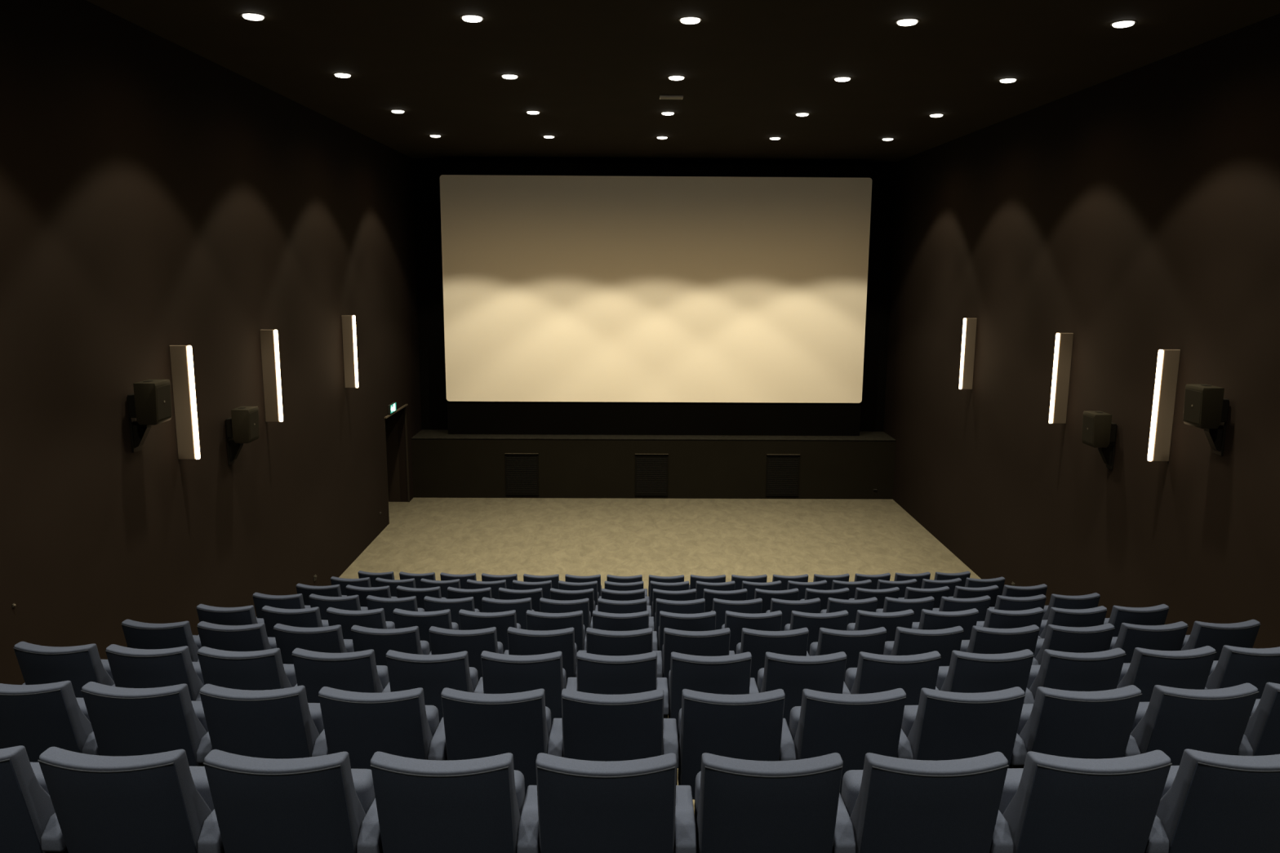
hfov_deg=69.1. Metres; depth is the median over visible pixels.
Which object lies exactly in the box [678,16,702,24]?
recessed light
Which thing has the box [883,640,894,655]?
seat cushion
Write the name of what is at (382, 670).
seat cushion
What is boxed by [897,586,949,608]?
chair
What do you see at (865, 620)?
chair
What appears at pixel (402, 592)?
chair
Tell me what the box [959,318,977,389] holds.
wall light
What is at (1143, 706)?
armrest
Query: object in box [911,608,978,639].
chair
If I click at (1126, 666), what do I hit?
seat cushion
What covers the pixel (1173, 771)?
armrest
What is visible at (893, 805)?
chair
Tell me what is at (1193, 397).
grille
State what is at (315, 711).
seat cushion
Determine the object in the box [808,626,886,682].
chair
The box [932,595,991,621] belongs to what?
chair
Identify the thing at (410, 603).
chair
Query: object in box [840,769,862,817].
seat cushion
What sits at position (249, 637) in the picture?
chair
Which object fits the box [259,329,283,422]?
wall light
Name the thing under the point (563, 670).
seat cushion
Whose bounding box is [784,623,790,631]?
seat cushion
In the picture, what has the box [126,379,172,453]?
loudspeaker
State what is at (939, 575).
chair
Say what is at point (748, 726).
chair
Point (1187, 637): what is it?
seat cushion
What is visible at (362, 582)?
chair
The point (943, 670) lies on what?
seat cushion
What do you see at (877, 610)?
seat cushion
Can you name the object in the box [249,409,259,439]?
grille
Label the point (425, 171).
wall
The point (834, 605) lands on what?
chair
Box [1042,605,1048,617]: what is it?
seat cushion
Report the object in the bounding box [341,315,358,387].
wall light
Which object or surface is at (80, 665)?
chair
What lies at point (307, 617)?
chair
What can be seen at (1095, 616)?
chair
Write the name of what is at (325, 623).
seat cushion
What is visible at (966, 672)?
chair
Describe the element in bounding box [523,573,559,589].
chair
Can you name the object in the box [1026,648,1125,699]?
chair
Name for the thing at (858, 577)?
chair
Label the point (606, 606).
chair
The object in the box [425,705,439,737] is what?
seat cushion
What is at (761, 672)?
seat cushion
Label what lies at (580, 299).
screen
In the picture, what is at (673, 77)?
recessed light
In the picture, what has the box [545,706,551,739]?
seat cushion
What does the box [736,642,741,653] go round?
seat cushion
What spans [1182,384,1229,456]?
loudspeaker
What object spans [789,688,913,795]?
chair
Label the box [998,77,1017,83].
recessed light
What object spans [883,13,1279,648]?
wall
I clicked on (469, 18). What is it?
recessed light
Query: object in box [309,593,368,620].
chair
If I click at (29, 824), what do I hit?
chair
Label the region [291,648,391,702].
chair
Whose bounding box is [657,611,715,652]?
chair
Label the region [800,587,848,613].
chair
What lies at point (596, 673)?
chair
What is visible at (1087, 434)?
grille
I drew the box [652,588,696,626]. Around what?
chair
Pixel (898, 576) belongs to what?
chair
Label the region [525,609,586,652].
chair
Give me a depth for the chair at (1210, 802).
3.39 m
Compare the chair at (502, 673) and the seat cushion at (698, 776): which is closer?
the seat cushion at (698, 776)
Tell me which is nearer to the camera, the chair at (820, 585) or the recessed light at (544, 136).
the chair at (820, 585)
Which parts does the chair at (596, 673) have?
backrest, panel, armrest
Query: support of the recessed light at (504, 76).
in the ceiling
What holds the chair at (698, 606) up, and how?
on the floor
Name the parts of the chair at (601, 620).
backrest, panel, armrest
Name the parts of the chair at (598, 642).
panel, backrest, armrest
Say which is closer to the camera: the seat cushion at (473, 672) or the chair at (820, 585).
the seat cushion at (473, 672)
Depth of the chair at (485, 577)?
13.12 m
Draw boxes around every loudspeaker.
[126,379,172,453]
[225,406,259,465]
[1081,410,1117,469]
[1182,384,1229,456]
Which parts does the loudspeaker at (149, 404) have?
wall plate, bracket arm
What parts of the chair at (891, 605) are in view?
backrest, panel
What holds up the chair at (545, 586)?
on the floor
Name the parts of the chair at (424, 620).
backrest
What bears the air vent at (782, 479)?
in the stage front
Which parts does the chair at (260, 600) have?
panel, backrest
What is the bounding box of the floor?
[338,497,980,814]
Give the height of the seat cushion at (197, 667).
0.356 m
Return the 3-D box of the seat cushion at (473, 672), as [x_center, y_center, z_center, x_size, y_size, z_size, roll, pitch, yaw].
[-1.319,1.763,6.153,0.494,0.356,0.181,1,10,1]
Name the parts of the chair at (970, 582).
backrest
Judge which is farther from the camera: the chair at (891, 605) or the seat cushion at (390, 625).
the chair at (891, 605)
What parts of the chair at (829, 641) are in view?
backrest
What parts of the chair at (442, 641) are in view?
backrest, armrest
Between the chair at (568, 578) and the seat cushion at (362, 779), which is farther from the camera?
the chair at (568, 578)
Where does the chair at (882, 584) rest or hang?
on the floor
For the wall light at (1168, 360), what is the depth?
10.18 m
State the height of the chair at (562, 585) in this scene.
0.893 m
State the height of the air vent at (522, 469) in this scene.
0.971 m
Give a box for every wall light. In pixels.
[168,345,199,459]
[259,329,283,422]
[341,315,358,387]
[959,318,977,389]
[1048,333,1073,423]
[1147,349,1180,461]
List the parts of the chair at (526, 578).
backrest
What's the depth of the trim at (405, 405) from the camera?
19.32 m
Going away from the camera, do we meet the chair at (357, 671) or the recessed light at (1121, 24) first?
the chair at (357, 671)
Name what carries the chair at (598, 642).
on the floor
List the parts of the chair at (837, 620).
backrest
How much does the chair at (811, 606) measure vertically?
0.893 m
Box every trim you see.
[384,404,408,418]
[384,406,409,524]
[411,429,896,440]
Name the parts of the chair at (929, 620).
backrest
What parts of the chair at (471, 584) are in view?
backrest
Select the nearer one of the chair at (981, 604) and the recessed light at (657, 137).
the chair at (981, 604)
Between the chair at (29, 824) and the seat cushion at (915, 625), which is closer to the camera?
the chair at (29, 824)
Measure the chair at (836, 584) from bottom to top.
0.893 m
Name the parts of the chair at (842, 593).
backrest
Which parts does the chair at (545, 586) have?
backrest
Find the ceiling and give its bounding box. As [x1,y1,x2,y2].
[86,0,1279,161]
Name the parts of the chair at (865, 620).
backrest, panel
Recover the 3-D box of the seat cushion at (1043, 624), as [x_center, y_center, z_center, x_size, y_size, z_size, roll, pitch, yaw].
[3.935,1.997,8.775,0.494,0.356,0.181,0,10,-5]
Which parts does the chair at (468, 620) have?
backrest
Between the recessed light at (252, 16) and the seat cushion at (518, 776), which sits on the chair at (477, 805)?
the seat cushion at (518, 776)
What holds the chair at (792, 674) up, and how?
on the floor
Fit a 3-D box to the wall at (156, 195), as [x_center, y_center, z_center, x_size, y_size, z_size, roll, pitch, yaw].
[-5.103,-0.097,9.743,0.200,7.830,24.120,0,10,-1]
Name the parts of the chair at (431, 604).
backrest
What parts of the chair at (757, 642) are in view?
backrest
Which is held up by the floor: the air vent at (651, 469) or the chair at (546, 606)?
the chair at (546, 606)
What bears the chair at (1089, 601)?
on the floor
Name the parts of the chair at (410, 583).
backrest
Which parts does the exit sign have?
sign panel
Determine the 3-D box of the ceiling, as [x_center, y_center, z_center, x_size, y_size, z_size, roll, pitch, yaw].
[0.449,-4.030,9.108,11.258,0.200,24.120,0,10,-1]
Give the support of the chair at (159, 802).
on the floor
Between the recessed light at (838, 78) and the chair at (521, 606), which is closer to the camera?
the chair at (521, 606)
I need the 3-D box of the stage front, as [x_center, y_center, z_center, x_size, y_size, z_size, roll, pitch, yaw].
[0.309,0.873,21.472,10.858,1.356,1.040,0,10,-1]
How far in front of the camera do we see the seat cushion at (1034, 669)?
6.13 m
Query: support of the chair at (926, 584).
on the floor
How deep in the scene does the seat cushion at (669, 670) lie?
6.11 m
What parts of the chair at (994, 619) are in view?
backrest, panel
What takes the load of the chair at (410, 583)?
on the floor
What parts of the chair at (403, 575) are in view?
backrest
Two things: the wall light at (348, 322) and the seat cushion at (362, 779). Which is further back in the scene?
the wall light at (348, 322)
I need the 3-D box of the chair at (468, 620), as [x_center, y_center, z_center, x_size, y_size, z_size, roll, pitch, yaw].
[-1.311,2.044,8.470,0.580,0.893,0.481,1,10,1]
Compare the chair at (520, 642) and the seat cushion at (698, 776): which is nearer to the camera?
the seat cushion at (698, 776)
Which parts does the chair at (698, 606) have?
backrest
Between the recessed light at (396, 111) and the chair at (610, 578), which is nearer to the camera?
the chair at (610, 578)
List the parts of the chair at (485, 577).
backrest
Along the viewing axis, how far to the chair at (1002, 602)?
9.58 m
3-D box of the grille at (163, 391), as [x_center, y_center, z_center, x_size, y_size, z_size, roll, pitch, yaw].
[-4.673,-0.240,9.133,0.017,0.320,0.270,0,10,-1]
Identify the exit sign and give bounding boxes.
[387,401,396,413]
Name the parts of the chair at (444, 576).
backrest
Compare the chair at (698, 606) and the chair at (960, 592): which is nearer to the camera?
the chair at (698, 606)
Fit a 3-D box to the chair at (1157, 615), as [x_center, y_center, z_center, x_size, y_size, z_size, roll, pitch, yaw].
[4.575,2.040,8.688,0.580,0.893,0.481,-1,10,-5]
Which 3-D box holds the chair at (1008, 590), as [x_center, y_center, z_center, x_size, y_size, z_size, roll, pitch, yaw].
[4.548,2.272,11.144,0.580,0.893,0.481,-1,10,-5]
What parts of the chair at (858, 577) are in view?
backrest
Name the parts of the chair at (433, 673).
backrest, armrest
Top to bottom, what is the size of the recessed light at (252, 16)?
0.031 m
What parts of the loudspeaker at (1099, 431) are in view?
bracket arm, wall plate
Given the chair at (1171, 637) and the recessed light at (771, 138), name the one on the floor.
the chair at (1171, 637)
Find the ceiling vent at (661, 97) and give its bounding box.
[659,95,683,99]
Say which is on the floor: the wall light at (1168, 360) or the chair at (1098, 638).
the chair at (1098, 638)
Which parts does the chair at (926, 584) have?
backrest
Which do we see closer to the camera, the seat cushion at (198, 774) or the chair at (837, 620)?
the seat cushion at (198, 774)
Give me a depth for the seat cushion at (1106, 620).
8.74 m
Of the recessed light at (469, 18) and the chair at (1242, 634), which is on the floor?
the chair at (1242, 634)
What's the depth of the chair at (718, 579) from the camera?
13.12 m
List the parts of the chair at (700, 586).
backrest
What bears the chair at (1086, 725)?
on the floor
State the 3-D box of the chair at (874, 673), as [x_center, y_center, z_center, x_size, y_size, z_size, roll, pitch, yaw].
[1.655,1.825,6.040,0.580,0.893,0.481,0,10,-2]
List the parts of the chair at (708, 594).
backrest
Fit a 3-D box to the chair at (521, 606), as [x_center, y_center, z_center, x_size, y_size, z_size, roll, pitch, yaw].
[-1.318,2.159,9.700,0.580,0.893,0.481,0,10,1]
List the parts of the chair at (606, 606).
backrest, panel, armrest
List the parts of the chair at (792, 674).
backrest, armrest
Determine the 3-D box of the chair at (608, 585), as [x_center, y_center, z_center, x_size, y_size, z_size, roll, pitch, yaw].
[-0.166,2.399,12.148,0.580,0.893,0.481,0,10,0]
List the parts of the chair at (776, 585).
backrest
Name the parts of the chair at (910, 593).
backrest, panel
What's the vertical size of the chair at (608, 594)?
0.893 m
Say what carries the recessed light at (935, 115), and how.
in the ceiling
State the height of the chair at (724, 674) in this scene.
0.893 m
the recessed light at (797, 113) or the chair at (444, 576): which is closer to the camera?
the chair at (444, 576)
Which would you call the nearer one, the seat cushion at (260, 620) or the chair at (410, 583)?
the seat cushion at (260, 620)
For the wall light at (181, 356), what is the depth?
9.98 m
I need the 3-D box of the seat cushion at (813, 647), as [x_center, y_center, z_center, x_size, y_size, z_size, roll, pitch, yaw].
[1.598,1.890,7.413,0.494,0.356,0.181,0,10,-2]
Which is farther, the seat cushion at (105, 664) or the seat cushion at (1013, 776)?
the seat cushion at (105, 664)
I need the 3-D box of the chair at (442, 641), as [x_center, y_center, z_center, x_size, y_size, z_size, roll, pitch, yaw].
[-1.295,1.929,7.238,0.580,0.893,0.481,0,10,1]
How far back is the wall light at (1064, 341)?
12.62 m
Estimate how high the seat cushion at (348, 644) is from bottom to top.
0.356 m
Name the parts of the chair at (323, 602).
panel, backrest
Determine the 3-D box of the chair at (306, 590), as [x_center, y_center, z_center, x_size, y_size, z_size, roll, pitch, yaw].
[-3.731,2.246,11.019,0.667,0.893,0.481,1,10,3]
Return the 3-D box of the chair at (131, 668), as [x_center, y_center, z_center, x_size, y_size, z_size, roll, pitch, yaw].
[-3.046,1.794,6.064,0.580,0.893,0.481,1,10,3]
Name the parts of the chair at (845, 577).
backrest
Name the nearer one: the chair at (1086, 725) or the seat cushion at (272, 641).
the chair at (1086, 725)
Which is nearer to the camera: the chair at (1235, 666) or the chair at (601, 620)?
the chair at (1235, 666)
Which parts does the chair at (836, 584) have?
backrest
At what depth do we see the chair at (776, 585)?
11.91 m
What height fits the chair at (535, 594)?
0.893 m
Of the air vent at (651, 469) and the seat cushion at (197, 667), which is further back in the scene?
the air vent at (651, 469)
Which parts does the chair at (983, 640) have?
backrest, panel, armrest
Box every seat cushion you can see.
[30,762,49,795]
[75,697,90,722]
[101,659,114,681]
[189,766,214,811]
[191,662,204,685]
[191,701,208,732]
[192,635,201,648]
[256,617,264,623]
[267,637,276,648]
[283,663,297,687]
[307,702,324,734]
[321,619,328,626]
[343,639,354,652]
[351,768,375,814]
[360,606,368,610]
[376,665,389,688]
[385,621,395,629]
[420,640,430,654]
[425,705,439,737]
[451,622,458,630]
[469,666,478,692]
[497,641,503,653]
[514,770,524,817]
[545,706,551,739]
[562,667,566,688]
[574,643,577,661]
[668,670,670,696]
[678,708,681,747]
[694,771,701,824]
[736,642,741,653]
[756,667,764,693]
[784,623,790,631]
[789,706,800,740]
[808,642,817,656]
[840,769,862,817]
[844,667,857,692]
[846,622,855,631]
[875,608,883,612]
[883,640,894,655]
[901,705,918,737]
[911,622,919,629]
[935,666,949,690]
[960,640,969,652]
[976,621,984,626]
[999,768,1023,814]
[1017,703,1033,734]
[1026,665,1040,689]
[1033,638,1044,657]
[1038,619,1048,636]
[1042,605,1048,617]
[1103,617,1109,624]
[1109,636,1117,649]
[1117,662,1130,684]
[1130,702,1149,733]
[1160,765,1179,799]
[1181,635,1190,648]
[1208,660,1217,675]
[1249,698,1260,716]
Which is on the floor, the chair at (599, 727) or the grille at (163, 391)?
the chair at (599, 727)
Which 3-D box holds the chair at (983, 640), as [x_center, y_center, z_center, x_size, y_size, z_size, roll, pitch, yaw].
[2.820,1.937,7.330,0.580,0.893,0.481,0,10,-3]
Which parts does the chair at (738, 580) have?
backrest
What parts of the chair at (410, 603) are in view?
backrest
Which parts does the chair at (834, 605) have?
backrest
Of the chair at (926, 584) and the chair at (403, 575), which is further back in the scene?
the chair at (403, 575)
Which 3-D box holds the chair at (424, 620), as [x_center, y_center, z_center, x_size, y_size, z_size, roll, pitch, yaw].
[-1.894,2.039,8.482,0.580,0.893,0.481,1,10,1]
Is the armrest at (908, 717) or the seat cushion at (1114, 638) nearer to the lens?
the armrest at (908, 717)
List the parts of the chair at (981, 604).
backrest, panel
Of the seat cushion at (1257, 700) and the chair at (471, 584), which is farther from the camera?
the chair at (471, 584)
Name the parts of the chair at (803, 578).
backrest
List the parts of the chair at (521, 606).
backrest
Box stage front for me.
[411,439,895,499]
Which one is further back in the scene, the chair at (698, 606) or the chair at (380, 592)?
the chair at (380, 592)
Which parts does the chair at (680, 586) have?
backrest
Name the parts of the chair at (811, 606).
backrest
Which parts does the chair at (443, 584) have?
backrest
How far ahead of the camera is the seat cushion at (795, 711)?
4.87 m
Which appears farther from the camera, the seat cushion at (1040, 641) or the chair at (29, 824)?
the seat cushion at (1040, 641)
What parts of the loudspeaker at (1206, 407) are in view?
bracket arm, wall plate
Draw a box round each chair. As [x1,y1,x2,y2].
[0,680,100,762]
[0,745,68,852]
[13,641,115,697]
[37,746,224,852]
[80,681,213,766]
[105,644,204,701]
[120,619,201,662]
[195,604,264,635]
[196,621,276,651]
[196,646,297,690]
[199,684,328,759]
[203,749,382,852]
[252,592,311,618]
[261,605,328,637]
[273,623,354,664]
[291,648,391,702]
[295,583,346,605]
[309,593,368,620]
[318,686,447,769]
[326,607,395,639]
[330,576,374,595]
[345,584,397,607]
[351,625,431,666]
[358,570,394,587]
[366,595,424,622]
[370,751,540,852]
[375,577,416,597]
[386,649,484,723]
[393,608,458,651]
[396,586,446,611]
[399,571,435,588]
[420,578,460,599]
[423,595,479,630]
[429,626,508,681]
[440,572,476,589]
[440,688,563,797]
[447,586,494,612]
[458,609,520,653]
[466,579,506,599]
[480,650,577,728]
[481,573,517,589]
[481,596,534,630]
[498,587,542,612]
[506,626,586,682]
[512,580,551,599]
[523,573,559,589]
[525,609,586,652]
[535,752,696,852]
[539,597,592,634]
[550,588,597,618]
[558,580,601,607]
[561,688,678,785]
[564,574,601,598]
[576,651,668,718]
[586,627,662,677]
[592,610,657,650]
[597,598,654,631]
[601,588,651,617]
[604,581,649,605]
[606,574,647,596]
[648,574,684,597]
[649,581,688,617]
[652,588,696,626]
[654,598,705,650]
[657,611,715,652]
[662,627,734,690]
[668,652,759,739]
[677,688,795,799]
[688,574,725,589]
[694,752,855,852]
[695,581,735,599]
[702,588,746,612]
[711,598,762,630]
[721,610,782,654]
[731,574,767,590]
[736,627,809,684]
[742,580,781,599]
[754,588,799,613]
[756,651,850,728]
[765,597,820,631]
[772,573,808,590]
[784,610,848,654]
[786,580,826,600]
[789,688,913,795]
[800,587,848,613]
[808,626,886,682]
[813,573,849,590]
[820,597,877,628]
[831,579,871,599]
[840,751,1013,852]
[844,650,941,705]
[846,609,914,641]
[848,586,899,609]
[853,573,890,589]
[875,596,934,622]
[876,578,916,597]
[883,626,964,666]
[893,572,930,588]
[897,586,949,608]
[901,686,1026,768]
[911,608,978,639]
[920,577,961,596]
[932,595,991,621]
[933,571,970,586]
[935,648,1034,703]
[948,585,999,607]
[960,624,1039,665]
[964,577,1004,595]
[976,607,1044,638]
[989,594,1046,620]
[999,750,1172,852]
[1001,583,1047,597]
[1017,684,1142,759]
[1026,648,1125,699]
[1033,623,1115,665]
[1038,605,1107,638]
[1042,592,1100,620]
[1103,604,1169,636]
[1109,621,1188,662]
[1116,645,1216,702]
[1130,683,1258,765]
[1155,749,1279,852]
[1181,619,1261,660]
[1204,644,1279,698]
[1244,682,1279,755]
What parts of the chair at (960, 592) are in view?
backrest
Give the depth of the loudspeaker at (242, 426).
11.22 m
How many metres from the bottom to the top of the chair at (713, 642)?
0.893 m
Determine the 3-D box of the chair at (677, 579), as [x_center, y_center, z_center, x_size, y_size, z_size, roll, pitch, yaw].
[0.410,2.517,13.384,0.580,0.893,0.481,0,10,-1]
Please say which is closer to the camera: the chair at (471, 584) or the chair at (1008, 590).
the chair at (1008, 590)
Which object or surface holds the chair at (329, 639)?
on the floor
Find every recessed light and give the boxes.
[240,12,266,20]
[333,72,351,77]
[390,109,405,113]
[429,134,441,137]
[460,14,484,22]
[500,74,519,79]
[525,111,540,114]
[542,135,555,137]
[656,136,667,138]
[660,111,675,115]
[667,75,685,79]
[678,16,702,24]
[768,137,781,139]
[795,112,809,115]
[833,76,851,81]
[881,137,893,140]
[894,17,919,26]
[928,113,944,117]
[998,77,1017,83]
[1110,20,1136,27]
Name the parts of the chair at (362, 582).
backrest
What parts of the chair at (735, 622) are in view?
backrest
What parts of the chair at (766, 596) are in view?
backrest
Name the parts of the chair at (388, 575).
backrest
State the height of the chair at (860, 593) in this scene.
0.893 m
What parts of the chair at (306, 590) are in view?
backrest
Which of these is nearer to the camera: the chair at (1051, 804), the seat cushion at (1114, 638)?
the chair at (1051, 804)
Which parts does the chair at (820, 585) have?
backrest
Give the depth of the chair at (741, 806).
3.33 m
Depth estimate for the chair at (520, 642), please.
6.98 m
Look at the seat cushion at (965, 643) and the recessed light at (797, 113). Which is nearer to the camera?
the seat cushion at (965, 643)
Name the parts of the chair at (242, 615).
panel, backrest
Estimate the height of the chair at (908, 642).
0.893 m
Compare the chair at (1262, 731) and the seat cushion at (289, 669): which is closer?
the chair at (1262, 731)
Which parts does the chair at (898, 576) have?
backrest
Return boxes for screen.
[440,162,871,435]
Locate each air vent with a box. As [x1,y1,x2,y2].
[504,453,538,495]
[635,453,668,496]
[765,453,800,496]
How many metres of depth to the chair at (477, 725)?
4.55 m
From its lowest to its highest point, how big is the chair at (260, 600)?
0.893 m
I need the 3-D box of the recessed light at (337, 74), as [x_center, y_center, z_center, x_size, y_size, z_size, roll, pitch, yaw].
[-3.704,-4.369,11.589,0.228,0.031,0.228,0,10,-1]
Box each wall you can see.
[0,0,422,684]
[412,158,897,431]
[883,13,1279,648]
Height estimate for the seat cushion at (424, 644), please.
0.356 m
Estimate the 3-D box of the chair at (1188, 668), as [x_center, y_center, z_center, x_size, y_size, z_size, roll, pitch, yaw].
[3.422,1.819,6.136,0.580,0.893,0.481,0,10,-4]
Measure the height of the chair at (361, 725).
0.893 m
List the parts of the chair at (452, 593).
backrest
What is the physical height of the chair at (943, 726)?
0.893 m
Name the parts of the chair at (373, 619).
panel, backrest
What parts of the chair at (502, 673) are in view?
backrest, armrest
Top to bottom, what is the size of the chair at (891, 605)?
0.893 m
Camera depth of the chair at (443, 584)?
11.91 m
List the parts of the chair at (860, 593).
backrest, panel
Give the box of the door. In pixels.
[385,412,399,502]
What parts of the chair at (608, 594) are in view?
panel, backrest, armrest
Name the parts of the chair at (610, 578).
backrest, panel, armrest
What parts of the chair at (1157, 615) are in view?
backrest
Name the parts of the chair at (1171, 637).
backrest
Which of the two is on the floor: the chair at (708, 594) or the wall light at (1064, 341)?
the chair at (708, 594)
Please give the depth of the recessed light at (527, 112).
14.29 m
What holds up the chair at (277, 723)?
on the floor
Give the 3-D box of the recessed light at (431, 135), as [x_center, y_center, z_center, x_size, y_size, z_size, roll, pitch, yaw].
[-3.753,-5.322,17.064,0.228,0.031,0.228,0,10,-1]
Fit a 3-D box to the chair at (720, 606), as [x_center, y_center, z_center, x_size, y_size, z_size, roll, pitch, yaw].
[1.030,2.171,9.715,0.580,0.893,0.481,0,10,-1]
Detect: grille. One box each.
[156,384,171,420]
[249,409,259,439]
[1081,414,1093,444]
[1183,388,1201,423]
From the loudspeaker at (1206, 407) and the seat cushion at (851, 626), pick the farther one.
the loudspeaker at (1206, 407)
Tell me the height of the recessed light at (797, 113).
0.031 m
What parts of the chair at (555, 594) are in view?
backrest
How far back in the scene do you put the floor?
17.93 m
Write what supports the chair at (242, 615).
on the floor
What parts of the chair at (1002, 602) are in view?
backrest, panel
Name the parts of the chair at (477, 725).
backrest, armrest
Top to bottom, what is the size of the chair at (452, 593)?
0.893 m
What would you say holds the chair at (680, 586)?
on the floor
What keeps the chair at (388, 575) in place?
on the floor
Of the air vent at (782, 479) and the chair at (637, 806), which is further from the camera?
the air vent at (782, 479)
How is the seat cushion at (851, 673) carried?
on the chair at (874, 673)
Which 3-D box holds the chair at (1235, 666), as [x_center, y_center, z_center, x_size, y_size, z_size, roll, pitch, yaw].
[4.010,1.814,6.182,0.580,0.893,0.481,0,10,-4]
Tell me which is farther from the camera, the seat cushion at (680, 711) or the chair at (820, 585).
the chair at (820, 585)
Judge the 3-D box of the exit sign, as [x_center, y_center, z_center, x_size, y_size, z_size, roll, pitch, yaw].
[-5.062,-0.380,19.003,0.058,0.180,0.470,0,10,-1]
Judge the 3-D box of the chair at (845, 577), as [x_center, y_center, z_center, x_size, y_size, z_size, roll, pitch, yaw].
[2.758,2.516,13.471,0.580,0.893,0.481,0,10,-3]
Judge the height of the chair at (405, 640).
0.893 m
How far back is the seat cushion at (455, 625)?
8.56 m
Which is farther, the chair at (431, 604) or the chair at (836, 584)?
the chair at (836, 584)
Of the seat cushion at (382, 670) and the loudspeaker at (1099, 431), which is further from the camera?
the loudspeaker at (1099, 431)
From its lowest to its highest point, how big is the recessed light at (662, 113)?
0.031 m
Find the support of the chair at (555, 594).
on the floor
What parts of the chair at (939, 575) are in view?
backrest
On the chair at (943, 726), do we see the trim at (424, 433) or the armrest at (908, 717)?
the armrest at (908, 717)
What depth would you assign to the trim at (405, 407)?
20.37 m
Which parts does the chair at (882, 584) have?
backrest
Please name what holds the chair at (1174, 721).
on the floor
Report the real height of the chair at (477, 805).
0.893 m
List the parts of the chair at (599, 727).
backrest, panel, armrest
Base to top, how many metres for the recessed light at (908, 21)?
0.031 m
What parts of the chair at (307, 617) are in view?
backrest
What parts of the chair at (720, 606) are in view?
backrest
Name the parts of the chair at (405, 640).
backrest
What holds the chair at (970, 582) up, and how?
on the floor
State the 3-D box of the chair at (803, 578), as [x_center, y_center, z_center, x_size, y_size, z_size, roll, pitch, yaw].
[2.170,2.518,13.440,0.580,0.893,0.481,0,10,-3]
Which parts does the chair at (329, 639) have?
backrest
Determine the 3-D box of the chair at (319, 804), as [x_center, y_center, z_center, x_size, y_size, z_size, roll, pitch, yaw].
[-1.256,1.582,3.552,0.580,0.893,0.481,1,10,1]
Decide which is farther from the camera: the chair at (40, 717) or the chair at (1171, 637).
the chair at (1171, 637)
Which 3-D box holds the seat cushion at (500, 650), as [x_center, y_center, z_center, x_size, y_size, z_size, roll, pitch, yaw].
[-1.332,1.879,7.382,0.494,0.356,0.181,0,10,1]
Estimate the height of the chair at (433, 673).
0.893 m
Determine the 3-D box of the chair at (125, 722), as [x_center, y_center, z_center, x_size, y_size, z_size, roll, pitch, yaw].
[-2.445,1.685,4.813,0.580,0.893,0.481,1,10,2]
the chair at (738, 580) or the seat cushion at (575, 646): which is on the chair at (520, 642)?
the seat cushion at (575, 646)
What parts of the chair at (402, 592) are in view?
backrest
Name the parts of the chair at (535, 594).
backrest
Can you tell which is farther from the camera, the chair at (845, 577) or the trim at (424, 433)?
the trim at (424, 433)
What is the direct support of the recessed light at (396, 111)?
in the ceiling
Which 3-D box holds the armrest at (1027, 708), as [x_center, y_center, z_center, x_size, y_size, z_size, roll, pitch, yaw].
[2.208,1.658,4.983,0.494,0.356,0.181,0,10,-3]
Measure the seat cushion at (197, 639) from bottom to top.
0.356 m
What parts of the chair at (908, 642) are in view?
backrest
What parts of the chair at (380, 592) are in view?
panel, backrest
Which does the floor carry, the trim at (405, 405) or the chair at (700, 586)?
the chair at (700, 586)
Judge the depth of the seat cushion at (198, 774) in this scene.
3.60 m
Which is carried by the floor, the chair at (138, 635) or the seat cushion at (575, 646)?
the chair at (138, 635)
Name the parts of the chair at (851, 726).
backrest, armrest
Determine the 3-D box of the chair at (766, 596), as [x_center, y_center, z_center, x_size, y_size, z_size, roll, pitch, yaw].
[1.610,2.287,10.959,0.580,0.893,0.481,0,10,-2]
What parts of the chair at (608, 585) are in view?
backrest, panel, armrest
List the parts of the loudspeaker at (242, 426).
wall plate, bracket arm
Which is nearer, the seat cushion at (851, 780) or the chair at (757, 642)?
the seat cushion at (851, 780)
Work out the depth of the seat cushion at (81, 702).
4.88 m
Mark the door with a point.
(391, 422)

